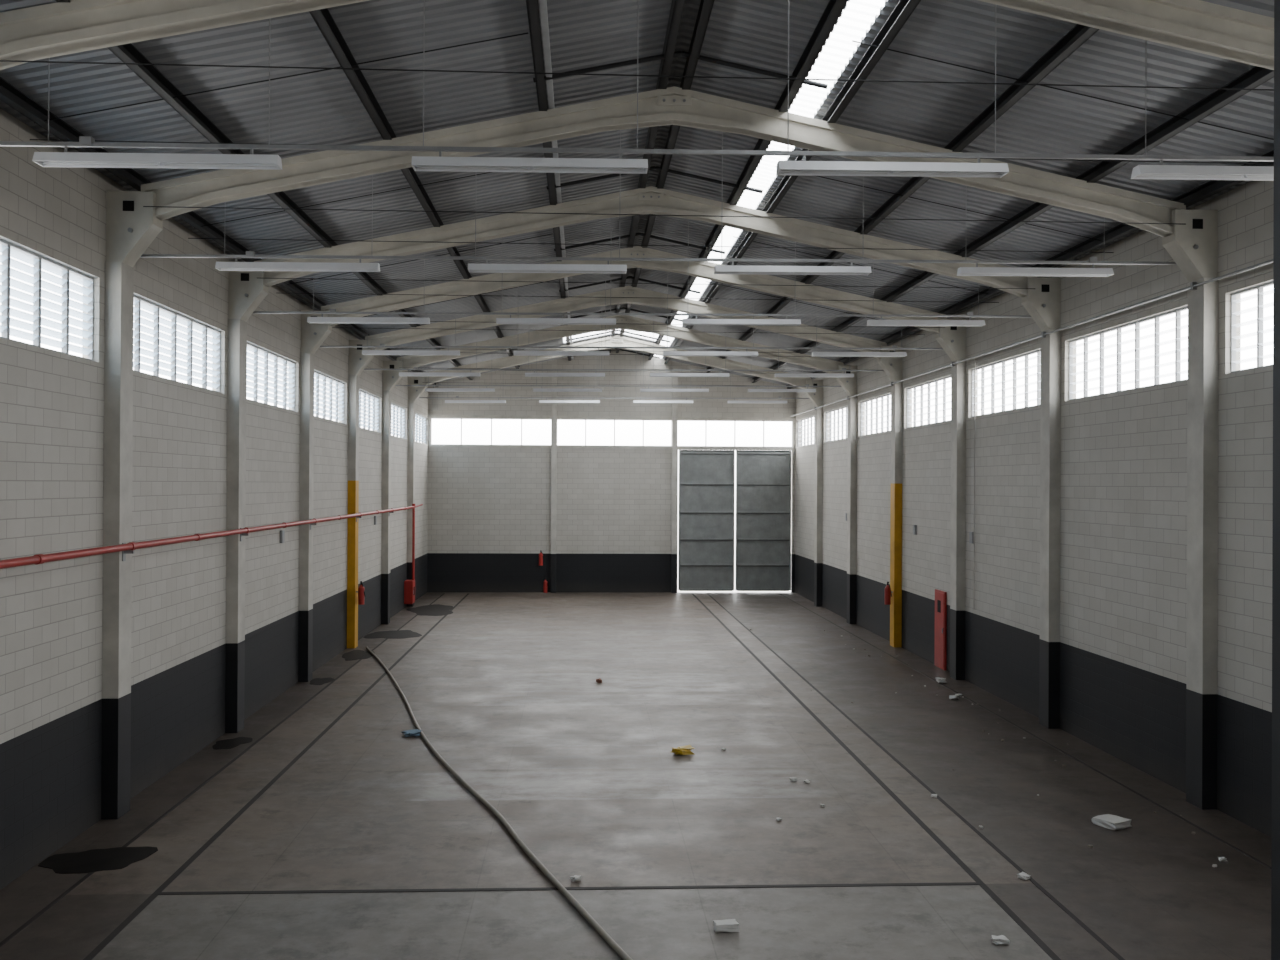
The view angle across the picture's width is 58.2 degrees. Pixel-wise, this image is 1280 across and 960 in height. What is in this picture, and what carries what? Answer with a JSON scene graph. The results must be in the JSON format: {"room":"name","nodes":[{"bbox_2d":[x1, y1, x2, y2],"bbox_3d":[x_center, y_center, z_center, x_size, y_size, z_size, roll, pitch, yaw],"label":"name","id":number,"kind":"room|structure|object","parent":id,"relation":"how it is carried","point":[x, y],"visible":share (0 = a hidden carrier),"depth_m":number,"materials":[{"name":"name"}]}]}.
{"room":"empty warehouse","nodes":[
{"label":"empty warehouse","id":0,"kind":"room"},
{"bbox_2d":[0,108,427,889],"bbox_3d":[-7.022,0.230,19.425,0.200,8.002,49.900,0,0,-3],"label":"wall","id":1,"kind":"structure","parent":0,"point":[52,402],"depth_m":15.77,"materials":[{"name":"white brick"}]},
{"bbox_2d":[0,239,93,360],"bbox_3d":[-6.644,-1.973,12.047,0.070,1.040,4.170,0,0,-3],"label":"window","id":2,"kind":"structure","parent":1,"relation":"in","point":[8,250],"depth_m":12.89,"materials":[{"name":"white glass"}]},
{"bbox_2d":[133,295,219,392],"bbox_3d":[-6.889,-1.957,16.991,0.070,1.040,4.170,0,0,-3],"label":"window","id":3,"kind":"structure","parent":1,"relation":"in","point":[140,303],"depth_m":16.96,"materials":[{"name":"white glass"}]},
{"bbox_2d":[246,342,294,410],"bbox_3d":[-7.134,-1.941,21.935,0.070,1.040,4.170,0,0,-3],"label":"window","id":4,"kind":"structure","parent":1,"relation":"in","point":[286,363],"depth_m":22.20,"materials":[{"name":"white glass"}]},
{"bbox_2d":[314,371,343,423],"bbox_3d":[-7.379,-1.925,26.879,0.070,1.040,4.170,0,0,-3],"label":"window","id":5,"kind":"structure","parent":1,"relation":"in","point":[317,375],"depth_m":27.34,"materials":[{"name":"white glass"}]},
{"bbox_2d":[359,390,378,431],"bbox_3d":[-7.625,-1.909,31.823,0.070,1.040,4.170,0,0,-3],"label":"window","id":6,"kind":"structure","parent":1,"relation":"in","point":[365,395],"depth_m":32.44,"materials":[{"name":"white glass"}]},
{"bbox_2d":[391,403,404,438],"bbox_3d":[-7.870,-1.893,36.767,0.070,1.040,4.170,0,0,-3],"label":"window","id":7,"kind":"structure","parent":1,"relation":"in","point":[395,414],"depth_m":37.43,"materials":[{"name":"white glass"}]},
{"bbox_2d":[404,580,414,603],"bbox_3d":[-7.738,3.759,38.702,0.305,0.770,0.600,0,0,-3],"label":"cabinet","id":8,"kind":"object","parent":1,"relation":"attached to","point":[409,585],"visible":1,"depth_m":38.40,"materials":[{"name":"red metal"}]},
{"bbox_2d":[415,413,425,443],"bbox_3d":[-8.121,-1.877,41.840,0.070,1.040,4.430,0,0,-3],"label":"window","id":9,"kind":"structure","parent":1,"relation":"in","point":[419,429],"depth_m":42.58,"materials":[{"name":"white glass"}]},
{"bbox_2d":[0,60,1273,385],"bbox_3d":[0.138,-3.451,21.018,14.180,0.261,36.561,0,0,-3],"label":"cable","id":10,"kind":"object","parent":1,"relation":"attached to","point":[0,60],"visible":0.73,"depth_m":14.73,"materials":[{"name":"metal"}]},
{"bbox_2d":[427,349,795,592],"bbox_3d":[-1.047,-0.380,44.604,14.220,9.460,0.200,0,0,-3],"label":"wall","id":11,"kind":"structure","parent":0,"point":[489,509],"depth_m":44.43,"materials":[{"name":"white brick"}]},
{"bbox_2d":[431,418,551,445],"bbox_3d":[-5.729,-1.856,44.377,4.630,1.040,0.060,0,0,-3],"label":"window","id":12,"kind":"structure","parent":11,"relation":"in","point":[431,418],"depth_m":44.32,"materials":[{"name":"white glass"}]},
{"bbox_2d":[539,550,543,565],"bbox_3d":[-3.817,2.989,44.239,0.160,0.590,0.206,0,0,-34],"label":"fire extinguisher","id":13,"kind":"object","parent":11,"relation":"attached to","point":[541,559],"visible":1,"depth_m":44.16,"materials":[{"name":"red paint"}]},
{"bbox_2d":[428,415,795,448],"bbox_3d":[-1.034,-1.841,44.485,14.200,1.260,0.050,0,0,-3],"label":"trim","id":14,"kind":"structure","parent":11,"relation":"attached to","point":[429,416],"depth_m":44.42,"materials":[{"name":"white concrete"}]},
{"bbox_2d":[557,419,671,446],"bbox_3d":[-0.990,-1.830,44.612,4.460,1.040,0.060,0,0,-3],"label":"window","id":15,"kind":"structure","parent":11,"relation":"in","point":[557,419],"depth_m":44.57,"materials":[{"name":"white glass"}]},
{"bbox_2d":[678,450,734,590],"bbox_3d":[2.589,1.577,44.753,2.180,5.485,0.110,0,0,-3],"label":"door","id":16,"kind":"structure","parent":11,"relation":"in","point":[706,520],"depth_m":44.74,"materials":[{"name":"grey metal"}]},
{"bbox_2d":[677,420,792,446],"bbox_3d":[3.699,-1.805,44.844,4.530,1.040,0.060,0,0,-3],"label":"window","id":17,"kind":"structure","parent":11,"relation":"in","point":[678,420],"depth_m":44.81,"materials":[{"name":"white glass"}]},
{"bbox_2d":[735,450,790,590],"bbox_3d":[4.814,1.589,44.864,2.165,5.485,0.110,0,0,-3],"label":"door","id":18,"kind":"structure","parent":11,"relation":"in","point":[763,477],"depth_m":44.87,"materials":[{"name":"grey metal"}]},
{"bbox_2d":[0,592,1271,959],"bbox_3d":[0.155,4.367,19.818,14.820,0.205,50.000,0,0,-3],"label":"floor","id":19,"kind":"structure","parent":0,"point":[585,771],"depth_m":14.33,"materials":[{"name":"concrete"}]},
{"bbox_2d":[38,846,157,873],"bbox_3d":[-6.030,4.210,12.748,1.122,0.006,0.894,0,0,-3],"label":"puddle","id":20,"kind":"object","parent":19,"relation":"on","point":[94,860],"visible":1,"depth_m":12.74,"materials":[{"name":"liquid"}]},
{"bbox_2d":[212,737,252,749],"bbox_3d":[-6.556,4.227,18.483,0.558,0.006,0.878,0,0,-3],"label":"puddle","id":21,"kind":"object","parent":19,"relation":"on","point":[228,743],"visible":1,"depth_m":18.50,"materials":[{"name":"liquid"}]},
{"bbox_2d":[310,678,334,684],"bbox_3d":[-6.729,4.246,24.269,0.482,0.006,0.891,0,0,-3],"label":"puddle","id":22,"kind":"object","parent":19,"relation":"on","point":[316,681],"visible":1,"depth_m":24.33,"materials":[{"name":"liquid"}]},
{"bbox_2d":[342,650,374,660],"bbox_3d":[-6.860,4.258,27.994,0.768,0.006,1.771,0,0,-3],"label":"puddle","id":23,"kind":"object","parent":19,"relation":"on","point":[355,654],"visible":0.96,"depth_m":27.89,"materials":[{"name":"liquid"}]},
{"bbox_2d":[363,630,421,638],"bbox_3d":[-6.771,4.272,31.871,1.536,0.006,1.808,0,0,-3],"label":"puddle","id":24,"kind":"object","parent":19,"relation":"on","point":[396,634],"visible":1,"depth_m":31.76,"materials":[{"name":"liquid"}]},
{"bbox_2d":[401,729,420,736],"bbox_3d":[-3.779,4.211,19.125,0.355,0.069,0.291,0,0,-19],"label":"rag","id":25,"kind":"object","parent":19,"relation":"on","point":[415,732],"visible":0.98,"depth_m":19.06,"materials":[{"name":"fabric"}]},
{"bbox_2d":[406,604,452,615],"bbox_3d":[-6.909,4.293,38.013,1.664,0.006,3.476,0,0,-3],"label":"puddle","id":26,"kind":"object","parent":19,"relation":"on","point":[435,609],"visible":1,"depth_m":37.82,"materials":[{"name":"liquid"}]},
{"bbox_2d":[366,646,632,959],"bbox_3d":[-2.944,4.207,17.783,0.492,0.080,23.752,0,0,-19],"label":"hose","id":27,"kind":"object","parent":19,"relation":"on","point":[559,886],"visible":1,"depth_m":13.23,"materials":[{"name":"black rubber"}]},
{"bbox_2d":[543,577,547,592],"bbox_3d":[-3.643,4.040,44.244,0.160,0.590,0.206,0,0,-34],"label":"fire extinguisher","id":28,"kind":"object","parent":19,"relation":"on","point":[545,583],"visible":1,"depth_m":44.17,"materials":[{"name":"red paint"}]},
{"bbox_2d":[570,875,581,881],"bbox_3d":[-0.675,4.215,12.169,0.088,0.045,0.111,0,0,35],"label":"scrap","id":29,"kind":"object","parent":19,"relation":"on","point":[575,878],"visible":1,"depth_m":12.14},
{"bbox_2d":[407,335,822,606],"bbox_3d":[-0.798,-0.316,39.560,14.220,9.300,0.400,0,0,-3],"label":"roof frame","id":30,"kind":"object","parent":19,"relation":"on","point":[414,392],"visible":0.78,"depth_m":39.54,"materials":[{"name":"paint"}]},
{"bbox_2d":[381,315,856,623],"bbox_3d":[-0.552,-0.332,34.616,14.220,9.300,0.400,0,0,-3],"label":"roof frame","id":31,"kind":"object","parent":19,"relation":"on","point":[391,378],"visible":0.81,"depth_m":34.56,"materials":[{"name":"paint"}]},
{"bbox_2d":[347,286,902,647],"bbox_3d":[-0.307,-0.348,29.672,14.220,9.300,0.400,0,0,-3],"label":"roof frame","id":32,"kind":"object","parent":19,"relation":"on","point":[892,366],"visible":0.91,"depth_m":29.59,"materials":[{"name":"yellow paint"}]},
{"bbox_2d":[356,581,364,604],"bbox_3d":[-7.108,2.870,29.263,0.206,0.590,0.166,0,0,-32],"label":"fire extinguisher","id":33,"kind":"object","parent":32,"relation":"attached to","point":[361,590],"visible":1,"depth_m":29.21,"materials":[{"name":"red paint"}]},
{"bbox_2d":[885,582,892,604],"bbox_3d":[6.474,2.943,29.948,0.208,0.590,0.160,0,0,-3],"label":"fire extinguisher","id":34,"kind":"object","parent":32,"relation":"attached to","point":[888,593],"visible":1,"depth_m":29.88,"materials":[{"name":"red paint"}]},
{"bbox_2d":[790,259,1272,609],"bbox_3d":[7.134,0.057,20.128,0.223,5.300,49.100,0,0,-3],"label":"conduit","id":35,"kind":"object","parent":32,"relation":"attached to","point":[1193,285],"visible":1,"depth_m":20.68,"materials":[{"name":"metal"}]},
{"bbox_2d":[298,246,965,681],"bbox_3d":[-0.062,-0.364,24.729,14.220,9.300,0.400,0,0,-3],"label":"roof frame","id":36,"kind":"object","parent":19,"relation":"on","point":[952,339],"visible":0.81,"depth_m":24.66,"materials":[{"name":"paint"}]},
{"bbox_2d":[0,0,1273,69],"bbox_3d":[0.673,-0.412,9.897,14.220,9.300,0.400,0,0,-3],"label":"roof frame","id":37,"kind":"object","parent":19,"relation":"on","point":[74,26],"visible":1,"depth_m":9.74,"materials":[{"name":"paint"}]},
{"bbox_2d":[225,186,1060,732],"bbox_3d":[0.183,-0.380,19.785,14.220,9.300,0.400,0,0,-3],"label":"roof frame","id":38,"kind":"object","parent":19,"relation":"on","point":[247,289],"visible":0.91,"depth_m":19.72,"materials":[{"name":"paint"}]},
{"bbox_2d":[101,86,1218,819],"bbox_3d":[0.428,-0.396,14.841,14.220,9.300,0.400,0,0,-3],"label":"roof frame","id":39,"kind":"object","parent":19,"relation":"on","point":[131,227],"visible":0.96,"depth_m":14.76,"materials":[{"name":"paint"}]},
{"bbox_2d":[671,745,693,754],"bbox_3d":[0.657,4.207,17.891,0.357,0.116,0.245,0,0,-20],"label":"plastic bag","id":40,"kind":"object","parent":19,"relation":"on","point":[682,750],"visible":1,"depth_m":17.82,"materials":[{"name":"yellow plastic"}]},
{"bbox_2d":[713,919,738,931],"bbox_3d":[0.811,4.203,10.839,0.228,0.077,0.142,0,0,-9],"label":"foam block","id":41,"kind":"object","parent":19,"relation":"on","point":[728,925],"visible":1,"depth_m":10.79,"materials":[{"name":"white plastic"}]},
{"bbox_2d":[935,677,946,682],"bbox_3d":[6.422,4.271,24.531,0.201,0.095,0.248,0,0,-3],"label":"scrap","id":42,"kind":"object","parent":19,"relation":"on","point":[938,679],"visible":1,"depth_m":24.43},
{"bbox_2d":[949,695,958,698],"bbox_3d":[6.164,4.274,22.620,0.176,0.071,0.142,0,0,30],"label":"scrap","id":43,"kind":"object","parent":19,"relation":"on","point":[950,696],"visible":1,"depth_m":22.59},
{"bbox_2d":[750,629,1194,847],"bbox_3d":[5.087,4.298,23.801,3.344,0.024,20.880,0,0,-3],"label":"rubble","id":44,"kind":"object","parent":19,"relation":"on","point":[1063,765],"visible":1,"depth_m":18.96,"materials":[{"name":"white concrete"}]},
{"bbox_2d":[992,935,1009,944],"bbox_3d":[3.308,4.224,10.564,0.148,0.058,0.119,0,0,6],"label":"scrap","id":45,"kind":"object","parent":19,"relation":"on","point":[1001,939],"visible":1,"depth_m":10.53,"materials":[{"name":"white paper"}]},
{"bbox_2d":[1017,872,1030,879],"bbox_3d":[4.104,4.238,12.305,0.100,0.050,0.126,0,0,-28],"label":"scrap","id":46,"kind":"object","parent":19,"relation":"on","point":[1022,875],"visible":1,"depth_m":12.28,"materials":[{"name":"white paper"}]},
{"bbox_2d":[1092,814,1131,829],"bbox_3d":[5.852,4.236,14.244,0.349,0.087,0.350,0,0,-31],"label":"foam block","id":47,"kind":"object","parent":19,"relation":"on","point":[1109,821],"visible":1,"depth_m":14.18,"materials":[{"name":"white plastic"}]},
{"bbox_2d":[1218,857,1226,860],"bbox_3d":[6.546,4.261,12.926,0.089,0.035,0.070,0,0,-3],"label":"scrap","id":48,"kind":"object","parent":19,"relation":"on","point":[1219,858],"visible":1,"depth_m":12.91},
{"bbox_3d":[1.163,-0.444,0.009,14.220,9.300,0.400,0,0,-3],"label":"roof frame","id":49,"kind":"object","parent":19,"relation":"on","visible":0},
{"bbox_2d":[0,504,422,579],"bbox_3d":[-6.577,2.012,17.740,0.109,2.570,45.901,0,0,-3],"label":"pipe","id":50,"kind":"object","parent":49,"relation":"attached to","point":[39,558],"visible":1,"depth_m":15.87,"materials":[{"name":"metal"}]},
{"bbox_2d":[0,0,1273,388],"bbox_3d":[0.184,-4.392,19.798,13.803,1.538,49.500,0,0,-3],"label":"purlins","id":51,"kind":"structure","parent":49,"relation":"on","point":[1078,35],"depth_m":14.11,"materials":[{"name":"metal"}]},
{"bbox_2d":[0,0,1273,387],"bbox_3d":[0.204,-4.441,19.791,15.220,1.623,50.284,0,0,-3],"label":"ceiling","id":52,"kind":"structure","parent":0,"point":[322,107],"depth_m":13.95,"materials":[{"name":"grey metal"}]},
{"bbox_2d":[419,337,809,398],"bbox_3d":[-0.800,-3.887,40.002,14.180,2.218,0.080,0,0,-3],"label":"rail","id":53,"kind":"object","parent":52,"relation":"attached to","point":[779,397],"visible":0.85,"depth_m":39.97,"materials":[{"name":"metal"}]},
{"bbox_2d":[445,398,505,402],"bbox_3d":[-5.691,-2.742,39.756,2.084,0.152,0.200,0,0,-3],"label":"fluorescent light fixture","id":54,"kind":"object","parent":53,"relation":"attached to","point":[498,400],"visible":1,"depth_m":39.68,"materials":[{"name":"white metal"}]},
{"bbox_2d":[539,399,599,402],"bbox_3d":[-2.444,-2.749,39.917,2.084,0.152,0.200,0,0,-3],"label":"fluorescent light fixture","id":55,"kind":"object","parent":53,"relation":"attached to","point":[546,400],"visible":1,"depth_m":39.84,"materials":[{"name":"white plastic"}]},
{"bbox_2d":[633,399,692,402],"bbox_3d":[0.812,-2.756,40.078,2.084,0.152,0.200,0,0,-3],"label":"fluorescent light fixture","id":56,"kind":"object","parent":53,"relation":"attached to","point":[640,400],"visible":1,"depth_m":40.00,"materials":[{"name":"white plastic"}]},
{"bbox_2d":[727,399,786,402],"bbox_3d":[4.108,-2.763,40.242,2.084,0.152,0.200,0,0,-3],"label":"fluorescent light fixture","id":57,"kind":"object","parent":53,"relation":"attached to","point":[729,401],"visible":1,"depth_m":40.16,"materials":[{"name":"white metal"}]},
{"bbox_2d":[396,343,840,386],"bbox_3d":[-0.555,-3.903,35.058,14.180,2.218,0.080,0,0,-3],"label":"rail","id":58,"kind":"object","parent":52,"relation":"attached to","point":[439,384],"visible":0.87,"depth_m":35.03,"materials":[{"name":"metal"}]},
{"bbox_2d":[425,386,494,391],"bbox_3d":[-5.445,-2.758,34.812,2.084,0.152,0.200,0,0,-3],"label":"fluorescent light fixture","id":59,"kind":"object","parent":58,"relation":"attached to","point":[433,389],"visible":1,"depth_m":34.75,"materials":[{"name":"white metal"}]},
{"bbox_2d":[533,386,601,391],"bbox_3d":[-2.199,-2.765,34.973,2.084,0.152,0.200,0,0,-3],"label":"fluorescent light fixture","id":60,"kind":"object","parent":58,"relation":"attached to","point":[541,389],"visible":1,"depth_m":34.92,"materials":[{"name":"white metal"}]},
{"bbox_2d":[640,387,708,391],"bbox_3d":[1.057,-2.772,35.135,2.084,0.152,0.200,0,0,-3],"label":"fluorescent light fixture","id":61,"kind":"object","parent":58,"relation":"attached to","point":[648,389],"visible":1,"depth_m":35.06,"materials":[{"name":"white metal"}]},
{"bbox_2d":[748,387,815,391],"bbox_3d":[4.353,-2.779,35.298,2.084,0.152,0.200,0,0,-3],"label":"fluorescent light fixture","id":62,"kind":"object","parent":58,"relation":"attached to","point":[807,389],"visible":1,"depth_m":35.22,"materials":[{"name":"white metal"}]},
{"bbox_2d":[364,333,883,370],"bbox_3d":[-0.310,-3.919,30.114,14.180,2.218,0.080,0,0,-3],"label":"rail","id":63,"kind":"object","parent":52,"relation":"attached to","point":[415,368],"visible":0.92,"depth_m":30.11,"materials":[{"name":"metal"}]},
{"bbox_2d":[399,370,479,376],"bbox_3d":[-5.200,-2.774,29.868,2.084,0.152,0.200,0,0,-3],"label":"fluorescent light fixture","id":64,"kind":"object","parent":63,"relation":"attached to","point":[453,374],"visible":1,"depth_m":29.79,"materials":[{"name":"white metal"}]},
{"bbox_2d":[525,370,604,376],"bbox_3d":[-1.954,-2.781,30.029,2.084,0.152,0.200,0,0,-3],"label":"fluorescent light fixture","id":65,"kind":"object","parent":63,"relation":"attached to","point":[534,374],"visible":1,"depth_m":29.97,"materials":[{"name":"white metal"}]},
{"bbox_2d":[650,371,729,376],"bbox_3d":[1.302,-2.788,30.191,2.084,0.152,0.200,0,0,-3],"label":"fluorescent light fixture","id":66,"kind":"object","parent":63,"relation":"attached to","point":[659,374],"visible":1,"depth_m":30.14,"materials":[{"name":"white metal"}]},
{"bbox_2d":[774,371,853,376],"bbox_3d":[4.598,-2.795,30.354,2.084,0.152,0.200,0,0,-3],"label":"fluorescent light fixture","id":67,"kind":"object","parent":63,"relation":"attached to","point":[784,374],"visible":1,"depth_m":30.28,"materials":[{"name":"white metal"}]},
{"bbox_2d":[320,272,943,349],"bbox_3d":[-0.065,-3.935,25.171,14.180,2.218,0.080,0,0,-3],"label":"rail","id":68,"kind":"object","parent":52,"relation":"attached to","point":[381,345],"visible":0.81,"depth_m":25.18,"materials":[{"name":"metal"}]},
{"bbox_2d":[362,348,459,354],"bbox_3d":[-4.955,-2.790,24.924,2.084,0.152,0.200,0,0,-3],"label":"fluorescent light fixture","id":69,"kind":"object","parent":68,"relation":"attached to","point":[364,352],"visible":1,"depth_m":24.86,"materials":[{"name":"white metal"}]},
{"bbox_2d":[513,348,609,355],"bbox_3d":[-1.709,-2.797,25.085,2.084,0.152,0.200,0,0,-3],"label":"fluorescent light fixture","id":70,"kind":"object","parent":68,"relation":"attached to","point":[515,353],"visible":1,"depth_m":25.02,"materials":[{"name":"white metal"}]},
{"bbox_2d":[663,349,757,355],"bbox_3d":[1.547,-2.804,25.247,2.084,0.152,0.200,0,0,-3],"label":"fluorescent light fixture","id":71,"kind":"object","parent":68,"relation":"attached to","point":[665,353],"visible":1,"depth_m":25.19,"materials":[{"name":"white metal"}]},
{"bbox_2d":[812,349,906,356],"bbox_3d":[4.843,-2.811,25.410,2.084,0.152,0.200,0,0,-3],"label":"fluorescent light fixture","id":72,"kind":"object","parent":68,"relation":"attached to","point":[814,354],"visible":1,"depth_m":25.35,"materials":[{"name":"white metal"}]},
{"bbox_2d":[0,0,1273,161],"bbox_3d":[0.670,-3.983,10.339,14.180,2.218,0.080,0,0,-3],"label":"rail","id":73,"kind":"object","parent":52,"relation":"attached to","point":[84,141],"visible":0.86,"depth_m":10.28,"materials":[{"name":"metal"}]},
{"bbox_2d":[32,146,282,169],"bbox_3d":[-4.220,-2.838,10.093,2.084,0.152,0.200,0,0,-3],"label":"fluorescent light fixture","id":74,"kind":"object","parent":73,"relation":"attached to","point":[44,159],"visible":1,"depth_m":10.04,"materials":[{"name":"white metal"}]},
{"bbox_2d":[411,151,647,173],"bbox_3d":[-0.974,-2.845,10.254,2.084,0.152,0.200,0,0,-3],"label":"fluorescent light fixture","id":75,"kind":"object","parent":73,"relation":"attached to","point":[419,163],"visible":1,"depth_m":10.21,"materials":[{"name":"white metal"}]},
{"bbox_2d":[776,155,1008,177],"bbox_3d":[2.283,-2.852,10.415,2.084,0.152,0.200,0,0,-3],"label":"fluorescent light fixture","id":76,"kind":"object","parent":73,"relation":"attached to","point":[803,168],"visible":1,"depth_m":10.37,"materials":[{"name":"white metal"}]},
{"bbox_2d":[1131,160,1273,180],"bbox_3d":[5.579,-2.858,10.579,2.084,0.152,0.200,0,0,-3],"label":"fluorescent light fixture","id":77,"kind":"object","parent":73,"relation":"attached to","point":[1163,172],"visible":1,"depth_m":10.50,"materials":[{"name":"white metal"}]},
{"bbox_2d":[252,192,1030,316],"bbox_3d":[0.180,-3.951,20.227,14.180,2.218,0.080,0,0,-3],"label":"rail","id":78,"kind":"object","parent":52,"relation":"attached to","point":[331,311],"visible":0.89,"depth_m":20.20,"materials":[{"name":"metal"}]},
{"bbox_2d":[307,314,429,323],"bbox_3d":[-4.710,-2.806,19.980,2.084,0.152,0.200,0,0,-3],"label":"fluorescent light fixture","id":79,"kind":"object","parent":78,"relation":"attached to","point":[335,320],"visible":1,"depth_m":19.92,"materials":[{"name":"white metal"}]},
{"bbox_2d":[496,315,615,324],"bbox_3d":[-1.464,-2.813,20.141,2.084,0.152,0.200,0,0,-3],"label":"fluorescent light fixture","id":80,"kind":"object","parent":78,"relation":"attached to","point":[553,321],"visible":1,"depth_m":20.08,"materials":[{"name":"white metal"}]},
{"bbox_2d":[682,316,800,325],"bbox_3d":[1.792,-2.820,20.303,2.084,0.152,0.200,0,0,-3],"label":"fluorescent light fixture","id":81,"kind":"object","parent":78,"relation":"attached to","point":[771,322],"visible":1,"depth_m":20.24,"materials":[{"name":"white metal"}]},
{"bbox_2d":[867,317,984,325],"bbox_3d":[5.088,-2.827,20.466,2.084,0.152,0.200,0,0,-3],"label":"fluorescent light fixture","id":82,"kind":"object","parent":78,"relation":"attached to","point":[881,322],"visible":1,"depth_m":20.40,"materials":[{"name":"white metal"}]},
{"bbox_2d":[141,130,1176,264],"bbox_3d":[0.425,-3.967,15.283,14.180,2.218,0.080,0,0,-3],"label":"rail","id":83,"kind":"object","parent":52,"relation":"attached to","point":[249,254],"visible":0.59,"depth_m":15.25,"materials":[{"name":"metal"}]},
{"bbox_2d":[215,258,379,271],"bbox_3d":[-4.465,-2.822,15.037,2.084,0.152,0.200,0,0,-3],"label":"fluorescent light fixture","id":84,"kind":"object","parent":83,"relation":"attached to","point":[221,266],"visible":1,"depth_m":14.98,"materials":[{"name":"white metal"}]},
{"bbox_2d":[468,260,626,273],"bbox_3d":[-1.219,-2.829,15.197,2.084,0.152,0.200,0,0,-3],"label":"fluorescent light fixture","id":85,"kind":"object","parent":83,"relation":"attached to","point":[472,268],"visible":1,"depth_m":15.14,"materials":[{"name":"white metal"}]},
{"bbox_2d":[714,261,871,274],"bbox_3d":[2.037,-2.836,15.359,2.084,0.152,0.200,0,0,-3],"label":"fluorescent light fixture","id":86,"kind":"object","parent":83,"relation":"attached to","point":[718,269],"visible":1,"depth_m":15.31,"materials":[{"name":"white metal"}]},
{"bbox_2d":[957,263,1113,276],"bbox_3d":[5.333,-2.842,15.522,2.084,0.152,0.200,0,0,-3],"label":"fluorescent light fixture","id":87,"kind":"object","parent":83,"relation":"attached to","point":[962,271],"visible":1,"depth_m":15.46,"materials":[{"name":"white metal"}]},
{"bbox_2d":[795,181,1273,837],"bbox_3d":[7.380,0.307,20.139,0.200,8.002,49.900,0,0,-3],"label":"wall","id":88,"kind":"structure","parent":0,"point":[1123,505],"depth_m":18.34,"materials":[{"name":"white brick"}]},
{"bbox_2d":[798,416,814,446],"bbox_3d":[6.281,-1.799,42.554,0.070,1.040,4.430,0,0,-3],"label":"window","id":89,"kind":"structure","parent":88,"relation":"in","point":[812,416],"depth_m":42.94,"materials":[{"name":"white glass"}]},
{"bbox_2d":[826,406,847,441],"bbox_3d":[6.532,-1.815,37.480,0.070,1.040,4.170,0,0,-3],"label":"window","id":90,"kind":"structure","parent":88,"relation":"in","point":[846,407],"depth_m":37.78,"materials":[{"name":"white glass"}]},
{"bbox_2d":[861,393,890,435],"bbox_3d":[6.778,-1.831,32.537,0.070,1.040,4.170,0,0,-3],"label":"window","id":91,"kind":"structure","parent":88,"relation":"in","point":[887,395],"depth_m":33.41,"materials":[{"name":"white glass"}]},
{"bbox_2d":[907,376,950,427],"bbox_3d":[7.023,-1.847,27.593,0.070,1.040,4.170,0,0,-3],"label":"window","id":92,"kind":"structure","parent":88,"relation":"in","point":[945,378],"depth_m":27.90,"materials":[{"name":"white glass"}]},
{"bbox_2d":[934,589,946,670],"bbox_3d":[6.906,3.438,26.489,0.075,1.780,0.750,0,0,-3],"label":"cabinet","id":93,"kind":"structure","parent":88,"relation":"attached to","point":[940,596],"depth_m":26.37,"materials":[{"name":"red metal"}]},
{"bbox_2d":[972,349,1040,416],"bbox_3d":[7.268,-1.863,22.649,0.070,1.040,4.170,0,0,-3],"label":"window","id":94,"kind":"structure","parent":88,"relation":"in","point":[1038,352],"depth_m":22.71,"materials":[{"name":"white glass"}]},
{"bbox_2d":[1069,306,1187,400],"bbox_3d":[7.513,-1.879,17.705,0.070,1.040,4.170,0,0,-3],"label":"window","id":95,"kind":"structure","parent":88,"relation":"in","point":[1177,312],"depth_m":17.40,"materials":[{"name":"white metal"}]},
{"bbox_2d":[1231,281,1272,372],"bbox_3d":[7.758,-1.895,12.761,0.070,1.040,4.170,0,0,-3],"label":"window","id":96,"kind":"structure","parent":88,"relation":"in","point":[1260,288],"depth_m":14.26,"materials":[{"name":"white metal"}]},
{"bbox_3d":[1.414,-0.540,-5.034,14.220,9.460,0.200,0,0,-3],"label":"wall","id":97,"kind":"structure","parent":0,"visible":0},
{"bbox_3d":[1.195,1.703,-0.862,13.780,0.200,8.130,0,0,-3],"label":"deck","id":98,"kind":"object","parent":97,"relation":"attached to","visible":0},
{"bbox_2d":[1271,0,1279,959],"bbox_3d":[1.819,-1.530,3.089,0.198,6.300,0.120,0,0,-3],"label":"post","id":99,"kind":"object","parent":98,"relation":"on","point":[1275,844],"visible":1,"depth_m":3.09,"materials":[{"name":"dark steel"},{"name":"dark paint"}]}
]}

